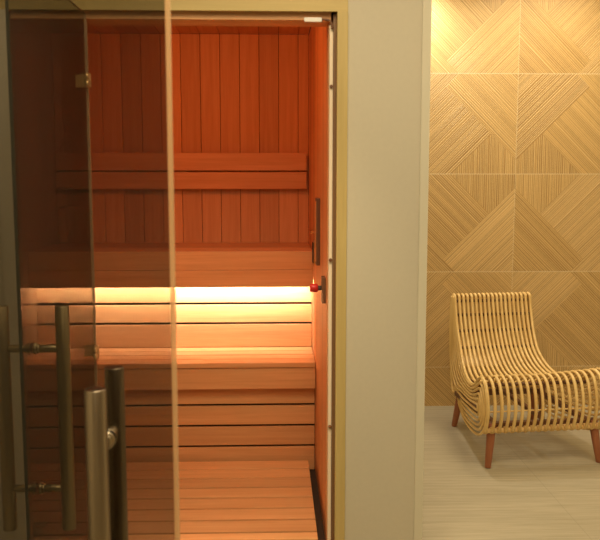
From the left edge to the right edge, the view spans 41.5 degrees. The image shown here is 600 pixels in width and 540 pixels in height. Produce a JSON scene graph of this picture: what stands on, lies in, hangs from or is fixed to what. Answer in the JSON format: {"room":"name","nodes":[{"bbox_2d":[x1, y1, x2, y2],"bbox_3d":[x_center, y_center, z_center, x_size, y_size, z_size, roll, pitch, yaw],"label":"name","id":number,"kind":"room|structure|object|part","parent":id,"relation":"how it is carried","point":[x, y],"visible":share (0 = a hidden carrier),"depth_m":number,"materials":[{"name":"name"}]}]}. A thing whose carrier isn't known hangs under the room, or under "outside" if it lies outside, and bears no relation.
{"room":"spa relaxation area","nodes":[
{"label":"spa relaxation area","id":0,"kind":"room"},
{"bbox_2d":[0,210,14,539],"bbox_3d":[-1.192,0.095,2.821,0.299,2.075,0.060,0,6,-2],"label":"wall","id":1,"kind":"structure","parent":0,"point":[4,535],"depth_m":2.87,"materials":[{"name":"paint"}]},
{"bbox_2d":[0,9,26,539],"bbox_3d":[-1.019,0.122,2.804,0.044,2.024,0.032,0,6,-2],"label":"trim","id":2,"kind":"structure","parent":1,"relation":"attached to","point":[6,187],"depth_m":2.77,"materials":[{"name":"paint"}]},
{"bbox_2d":[11,19,97,538],"bbox_3d":[-0.863,0.066,2.829,0.256,1.865,0.012,0,6,-2],"label":"window","id":3,"kind":"structure","parent":1,"relation":"in","point":[11,19],"depth_m":2.80,"materials":[{"name":"clear glass"}]},
{"bbox_2d":[0,0,98,539],"bbox_3d":[-0.723,0.098,2.417,0.197,1.870,0.826,0,6,-2],"label":"door","id":4,"kind":"structure","parent":3,"relation":"attached to","point":[9,488],"depth_m":2.12,"materials":[{"name":"brown metal"}]},
{"bbox_3d":[-0.793,0.403,2.134,0.037,0.618,0.037,0,6,-2],"label":"pull handle","id":5,"kind":"part","parent":4,"relation":"part of","materials":[{"name":"brown metal"}]},
{"bbox_3d":[-0.633,0.402,2.139,0.037,0.618,0.037,0,6,-2],"label":"pull handle","id":6,"kind":"part","parent":4,"relation":"part of","materials":[{"name":"brown metal"}]},
{"bbox_2d":[9,12,336,539],"bbox_3d":[-0.437,0.068,2.851,1.200,1.922,0.034,0,6,-2],"label":"trim","id":7,"kind":"structure","parent":1,"relation":"attached to","point":[334,15],"depth_m":2.83,"materials":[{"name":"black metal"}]},
{"bbox_2d":[9,10,57,356],"bbox_3d":[-1.333,-0.108,3.599,0.050,2.162,1.540,0,6,-2],"label":"wall","id":8,"kind":"structure","parent":0,"point":[32,43],"depth_m":3.94,"materials":[{"name":"brown wood"}]},
{"bbox_2d":[40,25,309,34],"bbox_3d":[-0.618,-1.210,3.540,1.382,0.040,1.455,0,6,-2],"label":"ceiling","id":9,"kind":"structure","parent":0,"point":[51,28],"depth_m":4.14,"materials":[{"name":"brown wood"}]},
{"bbox_2d":[33,469,324,539],"bbox_3d":[-0.616,1.000,3.729,1.382,0.070,1.580,0,6,-2],"label":"floor","id":10,"kind":"structure","parent":0,"point":[318,516],"depth_m":3.32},
{"bbox_2d":[27,347,314,468],"bbox_3d":[-0.621,0.677,3.857,1.375,0.533,0.349,0,6,-2],"label":"bench","id":11,"kind":"object","parent":10,"relation":"on","point":[235,403],"visible":0.66,"depth_m":3.74,"materials":[{"name":"brown wood"}]},
{"bbox_3d":[-0.621,0.424,3.829,1.375,0.023,0.349,0,6,-2],"label":"seat","id":12,"kind":"part","parent":11,"relation":"part of","materials":[{"name":"brown wood"}]},
{"bbox_3d":[-0.618,0.744,3.750,1.375,0.425,0.020,0,6,-2],"label":"riser panel","id":13,"kind":"part","parent":11,"relation":"part of","materials":[{"name":"brown wood"}]},
{"bbox_2d":[31,460,317,539],"bbox_3d":[-0.616,0.980,3.327,1.338,0.059,0.824,0,6,-2],"label":"duckboard","id":14,"kind":"object","parent":10,"relation":"on","point":[220,500],"visible":0.78,"depth_m":3.26,"materials":[{"name":"brown wood"}]},
{"bbox_2d":[52,33,308,348],"bbox_3d":[-0.643,-0.200,4.407,1.382,2.162,0.040,0,6,-2],"label":"wall","id":15,"kind":"structure","parent":0,"point":[232,93],"depth_m":4.32,"materials":[{"name":"brown wood"}]},
{"bbox_2d":[27,242,312,347],"bbox_3d":[-0.632,0.127,4.134,1.375,0.498,0.564,0,6,-2],"label":"bench","id":16,"kind":"object","parent":15,"relation":"attached to","point":[228,294],"visible":0.88,"depth_m":3.97,"materials":[{"name":"brown wood"}]},
{"bbox_3d":[-0.633,-0.108,4.119,1.375,0.025,0.540,0,6,-2],"label":"seat","id":17,"kind":"part","parent":16,"relation":"part of","materials":[{"name":"brown wood"}]},
{"bbox_3d":[-0.627,0.229,3.993,1.375,0.326,0.020,0,6,-2],"label":"riser panel","id":18,"kind":"part","parent":16,"relation":"part of","materials":[{"name":"brown wood"}]},
{"bbox_2d":[55,153,306,188],"bbox_3d":[-0.642,-0.540,4.322,1.356,0.195,0.051,0,6,-2],"label":"backrest","id":19,"kind":"object","parent":15,"relation":"attached to","point":[182,162],"visible":0.99,"depth_m":4.30,"materials":[{"name":"brown wood"}]},
{"bbox_2d":[309,12,336,539],"bbox_3d":[0.099,-0.113,3.646,0.050,2.162,1.540,0,6,-2],"label":"wall","id":20,"kind":"structure","parent":0,"point":[318,36],"depth_m":3.31,"materials":[{"name":"brown wood"}]},
{"bbox_2d":[312,240,314,264],"bbox_3d":[0.064,-0.083,3.739,0.012,0.110,0.080,0,6,-2],"label":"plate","id":21,"kind":"object","parent":20,"relation":"attached to","point":[313,242],"visible":0.93,"depth_m":3.71,"materials":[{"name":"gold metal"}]},
{"bbox_2d":[315,198,319,265],"bbox_3d":[0.073,-0.165,3.377,0.017,0.282,0.120,0,6,-2],"label":"wooden plaque","id":22,"kind":"object","parent":20,"relation":"attached to","point":[317,200],"visible":1,"depth_m":3.32,"materials":[{"name":"brown wood"}]},
{"bbox_2d":[310,276,325,302],"bbox_3d":[0.066,0.074,2.991,0.058,0.098,0.060,0,6,-2],"label":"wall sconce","id":23,"kind":"object","parent":20,"relation":"attached to","point":[313,287],"visible":1,"depth_m":2.97,"materials":[{"name":"red plastic"}]},
{"bbox_3d":[0.088,0.074,2.992,0.014,0.098,0.060,0,6,-2],"label":"plate","id":24,"kind":"part","parent":23,"relation":"part of","materials":[{"name":"brown wood"}]},
{"bbox_2d":[327,25,332,539],"bbox_3d":[0.109,0.084,2.869,0.013,1.885,0.040,0,6,-2],"label":"trim","id":25,"kind":"structure","parent":20,"relation":"attached to","point":[330,126],"depth_m":2.85,"materials":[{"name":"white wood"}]},
{"bbox_2d":[334,11,347,539],"bbox_3d":[0.146,0.118,2.842,0.037,2.024,0.032,0,6,-2],"label":"trim","id":26,"kind":"structure","parent":20,"relation":"attached to","point":[342,16],"depth_m":2.81,"materials":[{"name":"brown wood"}]},
{"bbox_2d":[345,0,422,539],"bbox_3d":[0.259,-0.339,3.872,0.258,2.700,2.151,0,6,-2],"label":"wall pier","id":27,"kind":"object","parent":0,"point":[385,36],"visible":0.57,"depth_m":2.83,"materials":[{"name":"paint"}]},
{"bbox_2d":[322,405,599,539],"bbox_3d":[1.048,1.308,1.770,4.400,0.100,7.152,0,6,-2],"label":"floor","id":28,"kind":"structure","parent":0,"point":[542,485],"depth_m":3.81,"materials":[{"name":"tile"}]},
{"bbox_2d":[449,292,599,468],"bbox_3d":[1.198,0.569,4.387,0.676,0.785,0.867,-1,7,-8],"label":"rattan chair","id":29,"kind":"object","parent":28,"relation":"on","point":[469,320],"visible":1,"depth_m":4.48,"materials":[{"name":"wicker"}]},
{"bbox_3d":[0.929,0.817,4.661,0.045,0.230,0.086,-6,9,-41],"label":"leg","id":30,"kind":"part","parent":29,"relation":"part of","materials":[{"name":"brown wood"}]},
{"bbox_3d":[0.967,0.890,4.022,0.044,0.229,0.077,3,7,28],"label":"leg","id":31,"kind":"part","parent":29,"relation":"part of","materials":[{"name":"brown wood"}]},
{"bbox_3d":[1.151,0.703,4.756,0.484,0.021,0.021,-1,7,-8],"label":"rail","id":32,"kind":"part","parent":29,"relation":"part of","materials":[{"name":"wicker"}]},
{"bbox_3d":[1.145,0.181,4.739,0.456,0.016,0.016,-1,7,-8],"label":"rail","id":33,"kind":"part","parent":29,"relation":"part of","materials":[{"name":"beige wicker"}]},
{"bbox_3d":[1.148,0.263,4.725,0.456,0.016,0.016,-1,7,-8],"label":"rail","id":34,"kind":"part","parent":29,"relation":"part of","materials":[{"name":"beige wicker"}]},
{"bbox_3d":[1.152,0.356,4.705,0.456,0.016,0.016,-1,7,-8],"label":"rail","id":35,"kind":"part","parent":29,"relation":"part of","materials":[{"name":"beige wicker"}]},
{"bbox_3d":[1.159,0.452,4.662,0.456,0.016,0.016,-1,7,-8],"label":"rail","id":36,"kind":"part","parent":29,"relation":"part of","materials":[{"name":"beige wicker"}]},
{"bbox_3d":[1.204,0.751,4.363,0.570,0.030,0.638,-1,7,-8],"label":"frame","id":37,"kind":"part","parent":29,"relation":"part of","materials":[{"name":"beige wicker"}]},
{"bbox_3d":[1.227,0.598,4.175,0.596,0.017,0.017,-1,7,-8],"label":"seat rail","id":38,"kind":"part","parent":29,"relation":"part of","materials":[{"name":"beige wicker"}]},
{"bbox_3d":[1.393,0.810,4.723,0.045,0.230,0.086,3,7,26],"label":"leg","id":39,"kind":"part","parent":29,"relation":"part of","materials":[{"name":"brown wood"}]},
{"bbox_3d":[1.248,0.807,4.037,0.636,0.023,0.023,-1,7,-8],"label":"rail","id":40,"kind":"part","parent":29,"relation":"part of","materials":[{"name":"wicker"}]},
{"bbox_3d":[1.253,0.704,3.992,0.636,0.008,0.008,-1,7,-8],"label":"rail","id":41,"kind":"part","parent":29,"relation":"part of","materials":[{"name":"wicker"}]},
{"bbox_3d":[1.527,0.881,4.097,0.044,0.229,0.077,-6,9,-43],"label":"leg","id":42,"kind":"part","parent":29,"relation":"part of","materials":[{"name":"brown wood"}]},
{"bbox_2d":[424,0,599,405],"bbox_3d":[1.685,-0.475,5.063,2.900,2.700,0.150,0,6,-2],"label":"wall","id":43,"kind":"structure","parent":0,"point":[514,184],"depth_m":4.96,"materials":[{"name":"beige wood"}]},
{"bbox_2d":[414,0,431,539],"bbox_3d":[0.404,-0.340,3.875,0.032,2.700,2.153,0,6,-2],"label":"trim","id":44,"kind":"structure","parent":43,"relation":"attached to","point":[427,4],"depth_m":2.83,"materials":[{"name":"paint"}]},
{"bbox_3d":[-0.590,-1.254,2.728,1.506,0.625,0.140,0,6,-2],"label":"wall","id":45,"kind":"structure","parent":0,"visible":0},
{"bbox_2d":[10,10,330,26],"bbox_3d":[-0.444,-0.900,2.784,1.100,0.060,0.118,0,6,-2],"label":"trim","id":46,"kind":"structure","parent":45,"relation":"attached to","point":[73,17],"depth_m":2.74,"materials":[{"name":"brown wood"}]},
{"bbox_2d":[0,0,347,11],"bbox_3d":[-0.438,-0.910,2.702,1.206,0.051,0.012,0,6,-2],"label":"trim","id":47,"kind":"structure","parent":45,"relation":"attached to","point":[90,5],"depth_m":2.70,"materials":[{"name":"brown wood"}]},
{"bbox_2d":[304,17,332,28],"bbox_3d":[0.065,-0.853,2.739,0.101,0.037,0.016,0,6,-2],"label":"door hinge","id":48,"kind":"object","parent":45,"relation":"in","point":[306,19],"depth_m":2.73,"materials":[{"name":"white metal"}]},
{"bbox_3d":[-1.187,0.059,0.370,0.150,2.700,4.800,0,6,-2],"label":"wall","id":49,"kind":"structure","parent":0,"visible":0},
{"bbox_2d":[84,0,179,539],"bbox_3d":[-0.683,0.210,1.421,0.922,2.138,0.197,0,6,-2],"label":"door","id":50,"kind":"structure","parent":49,"relation":"in","point":[105,426],"depth_m":1.40,"materials":[{"name":"silver"}]},
{"bbox_3d":[-0.349,0.510,1.386,0.037,0.618,0.037,0,6,-2],"label":"pull handle","id":51,"kind":"part","parent":50,"relation":"part of","materials":[{"name":"metal"}]},
{"bbox_3d":[-0.354,0.492,1.545,0.037,0.618,0.037,0,6,-2],"label":"pull handle","id":52,"kind":"part","parent":50,"relation":"part of","materials":[{"name":"metal"}]},
{"bbox_3d":[-0.681,0.210,1.421,0.899,2.138,0.008,0,6,-2],"label":"pane","id":53,"kind":"part","parent":50,"relation":"part of","materials":[{"name":"clear glass"}]}
]}

